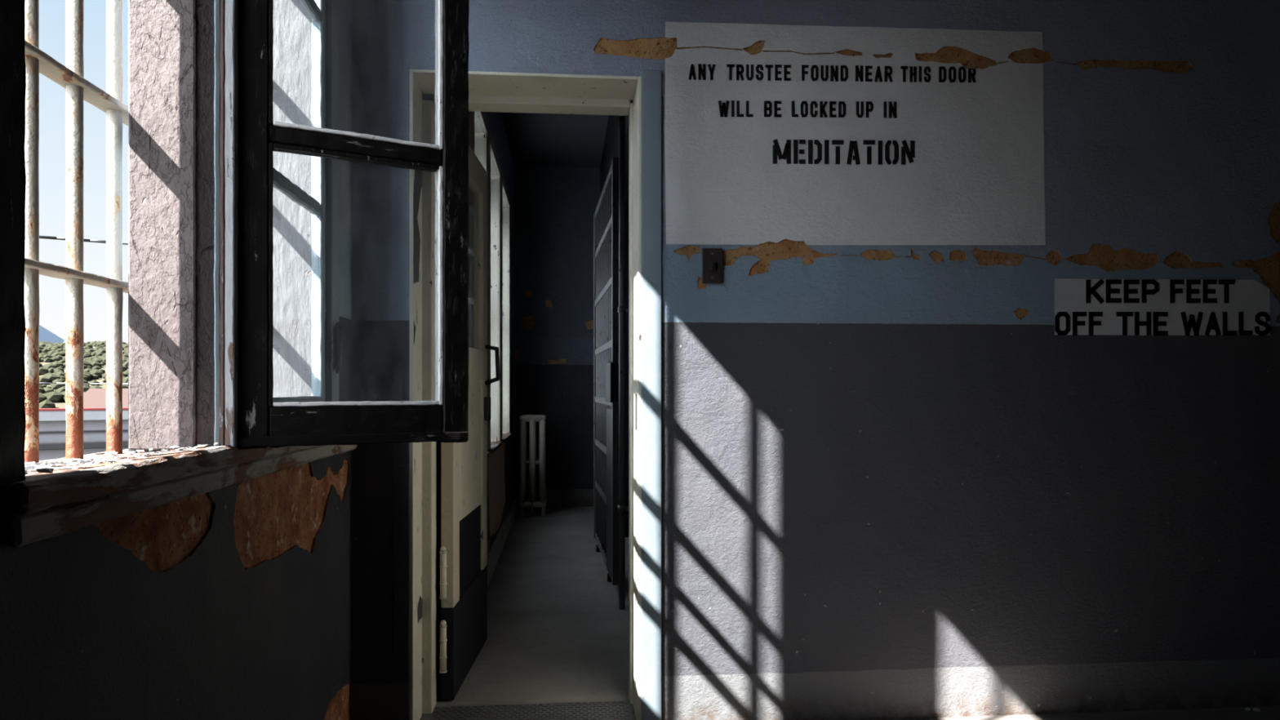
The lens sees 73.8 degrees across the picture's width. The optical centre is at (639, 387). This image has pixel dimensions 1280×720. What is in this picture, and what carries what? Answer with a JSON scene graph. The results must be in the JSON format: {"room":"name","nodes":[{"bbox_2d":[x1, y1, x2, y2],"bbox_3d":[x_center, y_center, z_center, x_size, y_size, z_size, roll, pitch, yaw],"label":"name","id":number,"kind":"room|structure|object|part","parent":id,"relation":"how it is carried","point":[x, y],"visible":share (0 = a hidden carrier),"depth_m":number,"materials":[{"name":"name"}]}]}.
{"room":"prison interior","nodes":[
{"label":"prison interior","id":0,"kind":"room"},
{"bbox_2d":[0,0,351,719],"bbox_3d":[-0.761,-0.430,0.034,0.150,3.300,5.400,0,0,-5],"label":"wall","id":1,"kind":"structure","parent":0,"point":[233,602],"depth_m":1.64,"materials":[{"name":"paint"}]},
{"bbox_2d":[0,0,26,484],"bbox_3d":[-0.770,-0.721,1.029,0.007,1.681,0.086,0,0,-5],"label":"window frame","id":2,"kind":"structure","parent":1,"relation":"attached to","point":[12,12],"depth_m":1.04,"materials":[{"name":"black paint"}]},
{"bbox_2d":[24,0,128,462],"bbox_3d":[-1.022,-0.807,1.682,0.050,1.945,1.631,0,0,-5],"label":"bars","id":3,"kind":"object","parent":1,"relation":"in","point":[70,76],"visible":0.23,"depth_m":1.51,"materials":[{"name":"beige paint"}]},
{"bbox_2d":[0,444,319,516],"bbox_3d":[-0.965,0.143,1.754,0.330,0.066,1.503,0,0,-5],"label":"window sill","id":4,"kind":"structure","parent":1,"relation":"attached to","point":[39,491],"depth_m":1.25,"materials":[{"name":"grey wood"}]},
{"bbox_2d":[25,442,217,475],"bbox_3d":[-0.879,0.113,1.403,0.203,0.019,0.646,0,0,-5],"label":"flakes","id":5,"kind":"object","parent":4,"relation":"on","point":[29,466],"visible":0.89,"depth_m":1.33,"materials":[{"name":"white paint"}]},
{"bbox_2d":[128,0,195,449],"bbox_3d":[-0.911,-0.720,1.627,0.122,1.677,0.009,0,0,-5],"label":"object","id":6,"kind":"structure","parent":1,"relation":"attached to","point":[162,53],"depth_m":1.62,"materials":[{"name":"paint"}]},
{"bbox_2d":[8,444,357,547],"bbox_3d":[-0.838,0.175,1.884,0.020,0.042,1.700,0,0,-5],"label":"trim","id":7,"kind":"structure","parent":1,"relation":"attached to","point":[65,517],"depth_m":1.34,"materials":[{"name":"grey wood"}]},
{"bbox_2d":[213,0,219,446],"bbox_3d":[-0.825,-0.722,1.665,0.013,1.677,0.015,0,0,38],"label":"trim","id":8,"kind":"structure","parent":1,"relation":"attached to","point":[216,2],"depth_m":1.66,"materials":[{"name":"blue paint"}]},
{"bbox_2d":[218,0,225,445],"bbox_3d":[-0.818,-0.722,1.677,0.010,1.677,0.027,0,0,-5],"label":"trim","id":9,"kind":"structure","parent":1,"relation":"attached to","point":[222,8],"depth_m":1.66,"materials":[{"name":"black wood"}]},
{"bbox_2d":[224,0,238,447],"bbox_3d":[-0.819,-0.721,1.753,0.035,1.678,0.176,0,0,-5],"label":"trim","id":10,"kind":"structure","parent":1,"relation":"attached to","point":[231,19],"depth_m":1.67,"materials":[{"name":"white wood"}]},
{"bbox_2d":[272,0,325,397],"bbox_3d":[-0.968,-0.720,2.418,0.147,1.677,0.013,0,0,-5],"label":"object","id":11,"kind":"structure","parent":1,"relation":"attached to","point":[292,24],"depth_m":2.41,"materials":[{"name":"white paint"}]},
{"bbox_2d":[272,0,325,402],"bbox_3d":[-0.882,-0.716,2.143,0.033,1.650,0.554,0,0,-5],"label":"casement","id":12,"kind":"object","parent":1,"relation":"attached to","point":[315,203],"visible":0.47,"depth_m":2.38,"materials":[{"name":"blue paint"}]},
{"bbox_3d":[-0.882,0.065,2.143,0.029,0.085,0.482,0,0,-5],"label":"rail","id":13,"kind":"part","parent":12,"relation":"part of","materials":[{"name":"blue paint"}]},
{"bbox_2d":[326,0,338,401],"bbox_3d":[-0.890,-0.720,2.481,0.018,1.680,0.102,0,0,-5],"label":"trim","id":14,"kind":"structure","parent":1,"relation":"attached to","point":[332,6],"depth_m":2.43,"materials":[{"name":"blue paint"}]},
{"bbox_2d":[331,321,342,373],"bbox_3d":[-0.867,-0.115,2.443,0.024,0.150,0.041,0,0,-5],"label":"hinge","id":15,"kind":"object","parent":1,"relation":"attached to","point":[336,335],"visible":1,"depth_m":2.44,"materials":[{"name":"metal"}]},
{"bbox_2d":[237,0,469,449],"bbox_3d":[-0.607,-0.699,1.822,0.495,1.644,0.047,0,0,-31],"label":"casement","id":16,"kind":"object","parent":1,"relation":"attached to","point":[264,423],"visible":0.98,"depth_m":1.80,"materials":[{"name":"black paint"}]},
{"bbox_3d":[-0.592,0.108,1.808,0.475,0.021,0.010,0,0,-31],"label":"drip mould","id":17,"kind":"part","parent":16,"relation":"part of","materials":[{"name":"black paint"}]},
{"bbox_3d":[-0.603,0.079,1.828,0.361,0.085,0.037,0,0,-31],"label":"rail","id":18,"kind":"part","parent":16,"relation":"part of","materials":[{"name":"black paint"}]},
{"bbox_2d":[431,101,513,686],"bbox_3d":[-1.138,-0.430,5.497,0.350,3.300,4.950,0,0,-5],"label":"wall","id":19,"kind":"structure","parent":0,"point":[500,463],"depth_m":6.03,"materials":[{"name":"paint"}]},
{"bbox_2d":[470,111,489,457],"bbox_3d":[-1.014,-0.588,4.679,0.315,1.985,0.780,0,0,-5],"label":"window","id":20,"kind":"structure","parent":19,"relation":"in","point":[482,115],"depth_m":4.30,"materials":[{"name":"white paint"}]},
{"bbox_3d":[-0.881,-0.603,4.691,0.022,1.955,0.780,0,0,-5],"label":"casing","id":21,"kind":"part","parent":20,"relation":"part of","materials":[{"name":"beige paint"}]},
{"bbox_2d":[487,130,502,453],"bbox_3d":[-1.100,-0.588,5.656,0.315,1.985,0.860,0,0,-5],"label":"window","id":22,"kind":"structure","parent":19,"relation":"in","point":[492,446],"depth_m":5.46,"materials":[{"name":"white paint"}]},
{"bbox_3d":[-1.100,0.392,5.656,0.315,0.027,0.800,0,0,-5],"label":"sill","id":23,"kind":"part","parent":22,"relation":"part of","materials":[{"name":"brown wood"}]},
{"bbox_2d":[487,497,519,586],"bbox_3d":[-0.974,1.070,5.913,0.052,0.102,4.151,0,0,-5],"label":"baseboard","id":24,"kind":"structure","parent":19,"relation":"attached to","point":[495,552],"depth_m":5.85,"materials":[{"name":"beige paint"}]},
{"bbox_2d":[500,172,511,443],"bbox_3d":[-1.190,-0.588,6.687,0.315,1.985,0.910,0,0,-5],"label":"window","id":25,"kind":"structure","parent":19,"relation":"in","point":[504,437],"depth_m":6.48,"materials":[{"name":"white paint"}]},
{"bbox_3d":[-1.190,0.392,6.687,0.315,0.027,0.850,0,0,-5],"label":"sill","id":26,"kind":"part","parent":25,"relation":"part of","materials":[{"name":"brown wood"}]},
{"bbox_2d":[502,112,608,167],"bbox_3d":[1.165,-2.140,2.862,4.480,0.120,11.000,0,0,-5],"label":"ceiling","id":27,"kind":"structure","parent":0,"point":[544,140],"depth_m":7.13,"materials":[{"name":"paint"}]},
{"bbox_2d":[513,165,600,506],"bbox_3d":[0.136,-0.430,8.193,3.360,3.300,0.200,0,0,-5],"label":"wall","id":28,"kind":"structure","parent":0,"point":[554,207],"depth_m":8.01,"materials":[{"name":"paint"}]},
{"bbox_2d":[600,115,628,537],"bbox_3d":[-0.082,-0.430,5.589,0.150,3.300,4.950,0,0,-5],"label":"wall","id":29,"kind":"structure","parent":0,"point":[611,149],"depth_m":6.37,"materials":[{"name":"blue paint"}]},
{"bbox_2d":[617,115,628,609],"bbox_3d":[-0.079,-0.480,4.309,0.066,3.200,0.041,0,0,-5],"label":"conduit pipe","id":30,"kind":"object","parent":29,"relation":"attached to","point":[622,508],"visible":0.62,"depth_m":4.29,"materials":[{"name":"metal"}]},
{"bbox_2d":[351,0,1279,719],"bbox_3d":[1.073,-0.430,3.055,4.330,3.300,0.300,0,0,-5],"label":"wall","id":31,"kind":"structure","parent":0,"point":[891,486],"depth_m":2.91,"materials":[{"name":"paint"}]},
{"bbox_2d":[393,62,662,719],"bbox_3d":[-0.373,0.037,2.924,0.867,2.165,0.308,0,0,-5],"label":"door frame","id":32,"kind":"structure","parent":31,"relation":"in","point":[414,117],"depth_m":2.81,"materials":[{"name":"beige paint"}]},
{"bbox_3d":[-0.767,0.037,2.741,0.051,2.165,0.008,0,0,-5],"label":"casing","id":33,"kind":"part","parent":32,"relation":"part of","materials":[{"name":"paint"}]},
{"bbox_2d":[439,144,500,700],"bbox_3d":[-0.659,0.073,3.381,0.110,2.069,0.770,0,0,-1],"label":"wooden door","id":34,"kind":"structure","parent":32,"relation":"attached to","point":[463,553],"depth_m":3.43,"materials":[{"name":"beige paint"}]},
{"bbox_3d":[-0.690,0.944,3.395,0.045,0.328,0.740,0,0,-1],"label":"kick plate","id":35,"kind":"part","parent":34,"relation":"part of","materials":[{"name":"blue paint"}]},
{"bbox_3d":[-0.690,0.230,3.395,0.021,0.540,0.520,0,0,-1],"label":"panel","id":36,"kind":"part","parent":34,"relation":"part of","materials":[{"name":"beige paint"}]},
{"bbox_3d":[-0.690,0.640,3.395,0.025,0.280,0.520,0,0,-1],"label":"panel","id":37,"kind":"part","parent":34,"relation":"part of","materials":[{"name":"blue paint"}]},
{"bbox_3d":[-0.690,-0.890,3.395,0.045,0.120,0.520,0,0,-1],"label":"rail","id":38,"kind":"part","parent":34,"relation":"part of","materials":[{"name":"beige paint"}]},
{"bbox_3d":[-0.690,-0.100,3.395,0.045,0.120,0.520,0,0,-1],"label":"rail","id":39,"kind":"part","parent":34,"relation":"part of","materials":[{"name":"beige paint"}]},
{"bbox_3d":[-0.643,-0.100,3.716,0.067,0.176,0.018,0,0,-1],"label":"handle","id":40,"kind":"part","parent":34,"relation":"part of","materials":[{"name":"metal"}]},
{"bbox_3d":[-0.013,0.080,2.855,0.004,0.120,0.030,0,0,-5],"label":"strike plate","id":41,"kind":"part","parent":32,"relation":"part of","materials":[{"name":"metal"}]},
{"bbox_3d":[0.038,0.037,2.811,0.067,2.165,0.010,0,0,-5],"label":"casing","id":42,"kind":"part","parent":32,"relation":"part of","materials":[{"name":"blue paint"}]},
{"bbox_2d":[702,248,722,283],"bbox_3d":[0.239,-0.404,2.819,0.068,0.116,0.026,0,0,-5],"label":"light switch","id":43,"kind":"object","parent":31,"relation":"attached to","point":[712,258],"visible":1,"depth_m":2.82,"materials":[{"name":"brown metal"}]},
{"bbox_2d":[664,22,1045,244],"bbox_3d":[0.737,-0.849,2.874,1.316,0.749,0.002,0,0,-5],"label":"wall sign","id":44,"kind":"object","parent":31,"relation":"attached to","point":[835,148],"visible":1,"depth_m":2.87,"materials":[{"name":"white paint"}]},
{"bbox_2d":[1054,278,1271,336],"bbox_3d":[1.823,-0.279,2.970,0.797,0.202,0.002,0,0,-5],"label":"wall sign","id":45,"kind":"object","parent":31,"relation":"attached to","point":[1091,307],"visible":1,"depth_m":2.97,"materials":[{"name":"white paint"}]},
{"bbox_2d":[435,506,1279,719],"bbox_3d":[1.165,1.178,2.862,4.480,0.124,11.000,0,0,-5],"label":"floor","id":46,"kind":"structure","parent":0,"point":[557,631],"depth_m":3.88,"materials":[{"name":"concrete"}]},
{"bbox_2d":[419,700,635,719],"bbox_3d":[-0.378,1.116,2.885,0.724,0.008,0.255,0,0,-5],"label":"threshold","id":47,"kind":"object","parent":46,"relation":"on","point":[614,709],"visible":0.98,"depth_m":2.93,"materials":[{"name":"metal"}]},
{"bbox_2d":[518,413,546,516],"bbox_3d":[-0.947,0.677,7.555,0.240,0.885,0.338,0,0,-5],"label":"radiator","id":48,"kind":"object","parent":46,"relation":"on","point":[532,502],"visible":1,"depth_m":7.43,"materials":[{"name":"metal"}]},
{"bbox_2d":[593,157,618,585],"bbox_3d":[-0.223,-0.065,5.371,0.060,2.370,1.500,0,0,-7],"label":"door","id":49,"kind":"structure","parent":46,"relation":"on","point":[606,215],"depth_m":5.07,"materials":[{"name":"metal"}]},
{"bbox_3d":[-0.162,0.595,4.874,0.026,0.950,0.400,0,0,-7],"label":"kick panel","id":50,"kind":"part","parent":49,"relation":"part of","materials":[{"name":"metal"}]},
{"bbox_2d":[1253,707,1260,711],"bbox_3d":[2.137,1.115,2.955,0.020,0.010,0.021,0,0,43],"label":"crumb","id":51,"kind":"object","parent":46,"relation":"on","point":[1254,708],"visible":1,"depth_m":2.95,"materials":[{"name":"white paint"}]},
{"label":"outside","id":52,"kind":"structure","parent":0,"visible":0},
{"bbox_2d":[39,346,128,408],"bbox_3d":[-122.648,-1.439,65.226,229.993,13.747,308.665,0,0,-5],"label":"ground","id":53,"kind":"structure","parent":52,"point":[60,404],"depth_m":88.05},
{"bbox_2d":[39,340,128,408],"bbox_3d":[-86.340,-1.325,86.823,145.732,13.923,154.453,0,0,-5],"label":"shrubs","id":54,"kind":"object","parent":53,"relation":"on","point":[55,353],"visible":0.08,"depth_m":94.26,"materials":[{"name":"green plant"}]},
{"bbox_2d":[39,407,128,461],"bbox_3d":[-10.377,2.825,13.456,16.200,4.991,1.100,0,0,-33],"label":"building","id":55,"kind":"structure","parent":53,"relation":"on","point":[52,421],"depth_m":13.74,"materials":[{"name":"metal"}]},
{"bbox_2d":[83,388,128,408],"bbox_3d":[-20.750,2.570,33.743,3.500,5.100,2.400,0,0,-5],"label":"house","id":56,"kind":"structure","parent":53,"relation":"on","point":[92,397],"depth_m":33.32,"materials":[{"name":"pink paint"}]},
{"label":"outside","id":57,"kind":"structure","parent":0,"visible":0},
{"bbox_2d":[39,324,66,343],"bbox_3d":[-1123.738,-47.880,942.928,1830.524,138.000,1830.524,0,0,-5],"label":"mountain range","id":58,"kind":"object","parent":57,"point":[45,335],"visible":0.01,"depth_m":1310.52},
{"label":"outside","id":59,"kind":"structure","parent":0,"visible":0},
{"bbox_2d":[39,235,128,244],"bbox_3d":[-6.760,-1.734,9.887,7.918,0.289,0.036,0,0,-44],"label":"overhead wire","id":60,"kind":"object","parent":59,"point":[40,237],"visible":0.19,"depth_m":10.07,"materials":[{"name":"metal"}]},
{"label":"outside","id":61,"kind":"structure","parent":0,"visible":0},
{"bbox_2d":[39,382,128,384],"bbox_3d":[-9.013,-0.073,13.182,10.557,0.102,0.016,0,0,-44],"label":"overhead wire","id":62,"kind":"object","parent":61,"point":[39,383],"visible":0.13,"depth_m":13.46,"materials":[{"name":"grey metal"}]}
]}

